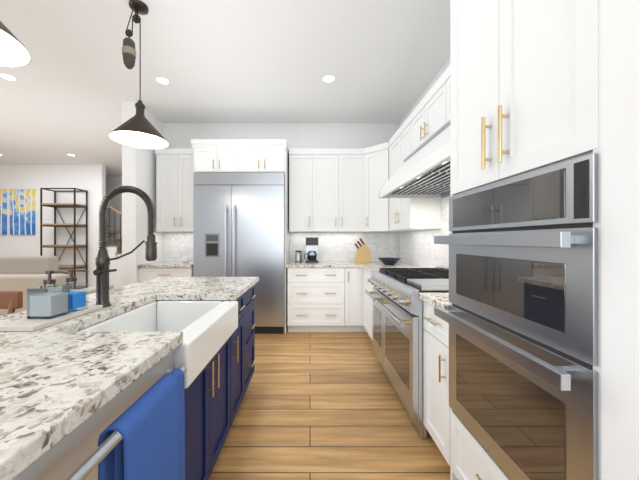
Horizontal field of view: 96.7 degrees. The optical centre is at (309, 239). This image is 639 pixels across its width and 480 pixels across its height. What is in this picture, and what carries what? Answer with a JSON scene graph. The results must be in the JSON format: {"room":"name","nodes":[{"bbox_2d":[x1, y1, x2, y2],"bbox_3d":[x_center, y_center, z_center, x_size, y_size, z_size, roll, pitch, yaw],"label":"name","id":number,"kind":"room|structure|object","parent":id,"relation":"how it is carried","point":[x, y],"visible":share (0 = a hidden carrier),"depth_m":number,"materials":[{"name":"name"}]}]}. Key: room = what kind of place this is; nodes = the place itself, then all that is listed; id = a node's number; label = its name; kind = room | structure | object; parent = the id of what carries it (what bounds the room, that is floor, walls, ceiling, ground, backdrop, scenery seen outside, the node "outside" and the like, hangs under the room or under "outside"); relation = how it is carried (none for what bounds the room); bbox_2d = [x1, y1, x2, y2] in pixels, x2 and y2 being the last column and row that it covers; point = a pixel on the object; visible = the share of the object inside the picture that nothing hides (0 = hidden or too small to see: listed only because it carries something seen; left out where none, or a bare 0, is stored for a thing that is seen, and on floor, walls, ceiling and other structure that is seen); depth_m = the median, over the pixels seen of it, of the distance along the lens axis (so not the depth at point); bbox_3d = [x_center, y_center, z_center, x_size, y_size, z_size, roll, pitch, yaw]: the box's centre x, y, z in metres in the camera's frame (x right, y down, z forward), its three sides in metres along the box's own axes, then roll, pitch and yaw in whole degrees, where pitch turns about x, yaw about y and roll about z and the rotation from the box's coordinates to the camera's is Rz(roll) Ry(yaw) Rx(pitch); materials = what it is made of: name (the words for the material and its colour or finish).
{"room":"kitchen","nodes":[
{"label":"kitchen","id":0,"kind":"room"},
{"bbox_2d":[0,0,449,175],"bbox_3d":[-3.950,-1.855,2.850,11.100,0.100,10.700,0,0,0],"label":"ceiling","id":1,"kind":"structure","parent":0,"point":[73,87],"depth_m":2.96,"materials":[{"name":"paint"}]},
{"bbox_2d":[0,73,17,80],"bbox_3d":[-3.350,-1.803,3.150,0.162,0.004,0.162,0,0,-27],"label":"recessed light","id":2,"kind":"object","parent":1,"relation":"in","point":[5,76],"depth_m":3.15,"materials":[{"name":"white paint"}]},
{"bbox_2d":[0,21,30,67],"bbox_3d":[-1.320,-1.284,1.060,0.400,1.039,0.400,0,0,0],"label":"pendant light","id":3,"kind":"object","parent":1,"relation":"hanging from","point":[14,51],"visible":1,"depth_m":1.21,"materials":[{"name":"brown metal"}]},
{"bbox_2d":[108,0,168,148],"bbox_3d":[-1.310,-1.284,2.190,0.400,1.039,0.400,0,0,0],"label":"pendant light","id":4,"kind":"object","parent":1,"relation":"hanging from","point":[138,130],"visible":1,"depth_m":2.18,"materials":[{"name":"brown metal"}]},
{"bbox_2d":[155,77,170,84],"bbox_3d":[-1.670,-1.803,3.220,0.162,0.004,0.162,0,0,-9],"label":"recessed light","id":5,"kind":"object","parent":1,"relation":"in","point":[161,80],"depth_m":3.21,"materials":[{"name":"white paint"}]},
{"bbox_2d":[322,75,335,82],"bbox_3d":[0.210,-1.803,3.180,0.162,0.004,0.162,0,0,-9],"label":"recessed light","id":6,"kind":"object","parent":1,"relation":"in","point":[326,79],"depth_m":3.17,"materials":[{"name":"white paint"}]},
{"bbox_2d":[0,0,638,479],"bbox_3d":[-4.000,-0.280,2.800,11.000,3.050,10.600,0,0,0],"label":"wall","id":7,"kind":"structure","parent":0,"point":[620,238],"depth_m":0.68,"materials":[{"name":"white paint"}]},
{"bbox_2d":[0,189,6,234],"bbox_3d":[-7.543,-0.670,6.782,0.575,1.090,0.034,0,0,0],"label":"picture","id":8,"kind":"object","parent":7,"relation":"attached to","point":[3,211],"visible":1,"depth_m":6.76},
{"bbox_2d":[10,189,34,234],"bbox_3d":[-6.862,-0.670,6.782,0.575,1.090,0.034,0,0,0],"label":"picture","id":9,"kind":"object","parent":7,"relation":"attached to","point":[22,211],"visible":0.93,"depth_m":6.76},
{"bbox_2d":[155,150,192,231],"bbox_3d":[-1.886,-0.688,4.223,0.628,1.134,0.327,0,0,0],"label":"upper cabinet","id":10,"kind":"object","parent":7,"relation":"attached to","point":[174,168],"depth_m":4.07,"materials":[{"name":"white paint"}]},
{"bbox_2d":[163,233,192,260],"bbox_3d":[-1.916,0.105,4.385,0.705,0.439,0.009,0,0,0],"label":"tile backsplash","id":11,"kind":"structure","parent":7,"relation":"attached to","point":[176,246],"depth_m":4.38,"materials":[{"name":"tile"}]},
{"bbox_2d":[289,150,306,231],"bbox_3d":[-0.104,-0.688,4.223,0.392,1.134,0.327,0,0,0],"label":"upper cabinet","id":12,"kind":"object","parent":7,"relation":"attached to","point":[297,158],"depth_m":4.07,"materials":[{"name":"white paint"}]},
{"bbox_2d":[307,150,358,231],"bbox_3d":[0.407,-0.688,4.202,0.859,1.134,0.368,0,0,0],"label":"upper cabinet","id":13,"kind":"object","parent":7,"relation":"attached to","point":[334,189],"depth_m":4.07,"materials":[{"name":"white paint"}]},
{"bbox_2d":[290,233,398,260],"bbox_3d":[0.523,0.105,4.383,1.678,0.439,0.011,0,0,0],"label":"tile backsplash","id":14,"kind":"structure","parent":7,"relation":"attached to","point":[331,246],"depth_m":4.38,"materials":[{"name":"tile"}]},
{"bbox_2d":[359,146,407,231],"bbox_3d":[1.053,-0.688,4.090,0.647,1.134,0.592,0,0,0],"label":"upper cabinet","id":15,"kind":"object","parent":7,"relation":"attached to","point":[373,160],"depth_m":3.97,"materials":[{"name":"white paint"}]},
{"bbox_2d":[379,120,449,197],"bbox_3d":[1.048,-0.645,2.192,0.657,0.420,1.532,0,0,0],"label":"range hood","id":16,"kind":"object","parent":7,"relation":"attached to","point":[423,171],"visible":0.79,"depth_m":2.19,"materials":[{"name":"white paint"}]},
{"bbox_2d":[389,121,441,230],"bbox_3d":[1.213,-0.688,3.367,0.327,1.134,0.806,0,0,0],"label":"upper cabinet","id":17,"kind":"object","parent":7,"relation":"attached to","point":[405,214],"depth_m":3.12,"materials":[{"name":"white paint"}]},
{"bbox_2d":[399,196,449,267],"bbox_3d":[1.373,-0.054,2.905,0.011,0.757,2.967,0,0,0],"label":"tile backsplash","id":18,"kind":"structure","parent":7,"relation":"attached to","point":[420,248],"depth_m":3.31,"materials":[{"name":"tile"}]},
{"bbox_2d":[409,81,440,154],"bbox_3d":[1.213,-1.056,2.550,0.327,0.396,0.821,0,0,0],"label":"upper cabinet","id":19,"kind":"object","parent":7,"relation":"attached to","point":[427,118],"depth_m":2.56,"materials":[{"name":"white paint"}]},
{"bbox_2d":[441,69,449,126],"bbox_3d":[1.213,-1.056,1.835,0.327,0.396,0.821,0,0,0],"label":"upper cabinet","id":20,"kind":"object","parent":7,"relation":"attached to","point":[445,81],"depth_m":2.20,"materials":[{"name":"white paint"}]},
{"bbox_2d":[209,328,449,479],"bbox_3d":[-3.950,1.295,2.850,11.100,0.100,10.700,0,0,0],"label":"floor","id":21,"kind":"structure","parent":0,"point":[321,406],"depth_m":1.94,"materials":[{"name":"brown wood"}]},
{"bbox_2d":[0,291,22,313],"bbox_3d":[-1.885,0.769,1.434,0.430,0.953,0.443,0,0,0],"label":"bar stool","id":22,"kind":"object","parent":21,"relation":"on","point":[11,301],"visible":0.25,"depth_m":1.62,"materials":[{"name":"brown leather"}]},
{"bbox_2d":[0,274,113,315],"bbox_3d":[-3.550,0.815,3.535,1.600,0.860,0.970,0,0,0],"label":"sofa","id":23,"kind":"object","parent":21,"relation":"on","point":[17,282],"visible":0.19,"depth_m":3.05,"materials":[{"name":"beige fabric"}]},
{"bbox_2d":[0,256,58,273],"bbox_3d":[-3.300,0.440,3.328,0.640,0.509,0.145,0,0,0],"label":"sofa pillow","id":24,"kind":"object","parent":23,"relation":"on","point":[25,264],"visible":0.4,"depth_m":3.25,"materials":[{"name":"fabric"}]},
{"bbox_2d":[40,188,87,288],"bbox_3d":[-5.690,0.035,6.585,0.780,2.420,0.370,0,0,0],"label":"bookshelf unit","id":25,"kind":"object","parent":21,"relation":"on","point":[55,205],"visible":0.71,"depth_m":6.47,"materials":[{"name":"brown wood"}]},
{"bbox_2d":[106,205,121,287],"bbox_3d":[-4.955,-0.342,7.430,3.410,3.174,0.940,0,0,0],"label":"staircase","id":26,"kind":"structure","parent":21,"relation":"on","point":[114,244],"depth_m":6.96,"materials":[{"name":"brown wood"}]},
{"bbox_2d":[139,267,192,281],"bbox_3d":[-1.915,0.805,4.073,0.700,0.880,0.626,0,0,0],"label":"base cabinet","id":27,"kind":"object","parent":21,"relation":"on","point":[144,273],"depth_m":3.77,"materials":[{"name":"white paint"}]},
{"bbox_2d":[120,290,247,413],"bbox_3d":[-0.785,0.805,1.865,0.610,0.880,0.411,0,0,0],"label":"base cabinet","id":28,"kind":"object","parent":21,"relation":"on","point":[241,333],"depth_m":2.01,"materials":[{"name":"blue paint"}]},
{"bbox_2d":[0,277,258,479],"bbox_3d":[-0.887,0.344,0.787,0.875,0.039,3.435,0,0,0],"label":"countertop","id":29,"kind":"structure","parent":28,"relation":"on","point":[60,381],"depth_m":0.75,"materials":[{"name":"stone"}]},
{"bbox_2d":[0,305,102,330],"bbox_3d":[-1.050,0.316,1.175,0.140,0.017,0.340,0,0,0],"label":"soap tray","id":30,"kind":"object","parent":29,"relation":"on","point":[25,324],"visible":0.69,"depth_m":1.07,"materials":[{"name":"white marble"}]},
{"bbox_2d":[27,270,69,318],"bbox_3d":[-1.042,0.215,1.145,0.108,0.182,0.092,0,0,0],"label":"clear soap bottle","id":31,"kind":"object","parent":30,"relation":"on","point":[43,302],"visible":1,"depth_m":1.12,"materials":[{"name":"clear glass"}]},
{"bbox_2d":[53,269,88,311],"bbox_3d":[-1.040,0.218,1.250,0.104,0.176,0.084,0,0,0],"label":"soap bottle","id":32,"kind":"object","parent":30,"relation":"on","point":[77,299],"visible":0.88,"depth_m":1.25,"materials":[{"name":"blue glass"}]},
{"bbox_2d":[93,185,156,307],"bbox_3d":[-0.896,0.029,1.376,0.296,0.590,0.084,0,0,0],"label":"faucet","id":33,"kind":"object","parent":29,"relation":"on","point":[102,264],"visible":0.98,"depth_m":1.37,"materials":[{"name":"black metal"}]},
{"bbox_2d":[77,301,237,388],"bbox_3d":[-0.686,0.483,1.360,0.508,0.234,0.712,0,0,0],"label":"farmhouse sink","id":34,"kind":"object","parent":29,"relation":"in","point":[207,328],"visible":0.35,"depth_m":1.42,"materials":[{"name":"white ceramic"}]},
{"bbox_2d":[184,337,235,479],"bbox_3d":[-0.785,0.925,1.390,0.610,0.640,0.780,0,0,0],"label":"base cabinet","id":35,"kind":"object","parent":21,"relation":"on","point":[215,391],"depth_m":1.34,"materials":[{"name":"blue paint"}]},
{"bbox_2d":[12,351,186,479],"bbox_3d":[-0.750,0.806,0.695,0.660,0.877,0.596,0,0,0],"label":"dishwasher","id":36,"kind":"object","parent":35,"relation":"in","point":[77,453],"visible":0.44,"depth_m":0.60,"materials":[{"name":"silver metal"}]},
{"bbox_2d":[98,368,184,479],"bbox_3d":[-0.425,0.668,0.772,0.079,0.518,0.305,0,0,0],"label":"towel","id":37,"kind":"object","parent":36,"relation":"hanging from","point":[148,425],"visible":1,"depth_m":0.73,"materials":[{"name":"blue fabric"}]},
{"bbox_2d":[193,173,284,333],"bbox_3d":[-0.940,0.177,4.016,1.194,2.135,0.708,0,0,0],"label":"refrigerator","id":38,"kind":"object","parent":21,"relation":"on","point":[238,224],"visible":0.65,"depth_m":3.73,"materials":[{"name":"silver metal"}]},
{"bbox_2d":[191,139,288,332],"bbox_3d":[-0.940,-0.040,4.064,1.256,2.570,0.647,0,0,0],"label":"surround","id":39,"kind":"object","parent":21,"relation":"on","point":[240,155],"visible":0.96,"depth_m":3.78,"materials":[{"name":"white paint"}]},
{"bbox_2d":[248,285,255,384],"bbox_3d":[-0.785,0.805,2.252,0.610,0.880,0.477,0,0,0],"label":"base cabinet","id":40,"kind":"object","parent":21,"relation":"on","point":[251,292],"depth_m":2.33,"materials":[{"name":"blue paint"}]},
{"bbox_2d":[287,268,350,331],"bbox_3d":[0.109,0.805,4.073,0.818,0.880,0.626,0,0,0],"label":"base cabinet","id":41,"kind":"object","parent":21,"relation":"on","point":[324,299],"depth_m":3.77,"materials":[{"name":"white paint"}]},
{"bbox_2d":[138,261,449,309],"bbox_3d":[-0.446,0.344,2.905,3.645,0.039,2.965,0,0,0],"label":"countertop","id":42,"kind":"structure","parent":41,"relation":"on","point":[441,300],"depth_m":3.73,"materials":[{"name":"stone"}]},
{"bbox_2d":[182,256,188,262],"bbox_3d":[-1.800,0.279,4.100,0.090,0.090,0.090,0,0,0],"label":"jar","id":43,"kind":"object","parent":42,"relation":"on","point":[185,259],"visible":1,"depth_m":4.07,"materials":[{"name":"white ceramic"}]},
{"bbox_2d":[295,251,301,261],"bbox_3d":[-0.170,0.240,4.180,0.104,0.168,0.104,0,0,0],"label":"jar","id":44,"kind":"object","parent":42,"relation":"on","point":[298,256],"visible":1,"depth_m":4.14,"materials":[{"name":"silver metal"}]},
{"bbox_2d":[304,237,317,262],"bbox_3d":[0.017,0.144,4.157,0.206,0.360,0.225,0,0,0],"label":"coffee maker","id":45,"kind":"object","parent":42,"relation":"on","point":[311,249],"visible":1,"depth_m":4.07,"materials":[{"name":"black plastic"}]},
{"bbox_2d":[354,238,370,262],"bbox_3d":[0.750,0.149,4.080,0.220,0.350,0.110,0,0,0],"label":"knife block","id":46,"kind":"object","parent":42,"relation":"on","point":[363,253],"visible":1,"depth_m":4.03,"materials":[{"name":"brown wood"}]},
{"bbox_2d":[378,258,400,264],"bbox_3d":[1.040,0.281,3.720,0.300,0.085,0.300,0,0,0],"label":"fruit bowl","id":47,"kind":"object","parent":42,"relation":"on","point":[389,261],"visible":1,"depth_m":3.64,"materials":[{"name":"ceramic"}]},
{"bbox_2d":[351,268,365,331],"bbox_3d":[0.679,0.805,4.073,0.438,0.880,0.626,0,0,0],"label":"base cabinet","id":48,"kind":"object","parent":21,"relation":"on","point":[356,273],"depth_m":3.77,"materials":[{"name":"white paint"}]},
{"bbox_2d":[363,269,373,339],"bbox_3d":[1.038,0.805,3.339,0.677,0.880,0.831,0,0,0],"label":"base cabinet","id":49,"kind":"object","parent":21,"relation":"on","point":[367,301],"depth_m":3.50,"materials":[{"name":"white paint"}]},
{"bbox_2d":[365,266,448,439],"bbox_3d":[0.961,0.757,2.340,0.808,0.975,1.160,0,0,0],"label":"range","id":50,"kind":"object","parent":21,"relation":"on","point":[397,324],"visible":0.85,"depth_m":2.00,"materials":[{"name":"silver metal"}]},
{"bbox_2d":[423,301,449,465],"bbox_3d":[1.038,0.805,1.590,0.677,0.880,0.335,0,0,0],"label":"base cabinet","id":51,"kind":"object","parent":21,"relation":"on","point":[436,415],"depth_m":1.58,"materials":[{"name":"white paint"}]},
{"bbox_2d":[450,0,600,479],"bbox_3d":[1.021,-0.279,1.052,0.712,3.047,0.735,0,0,0],"label":"tall cabinet","id":52,"kind":"object","parent":21,"relation":"on","point":[525,86],"visible":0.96,"depth_m":0.97,"materials":[{"name":"white paint"}]},
{"bbox_2d":[434,153,596,479],"bbox_3d":[0.943,0.312,1.052,0.655,1.055,0.723,0,0,0],"label":"wall oven","id":53,"kind":"object","parent":52,"relation":"in","point":[519,316],"visible":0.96,"depth_m":0.89,"materials":[{"name":"silver metal"}]}
]}

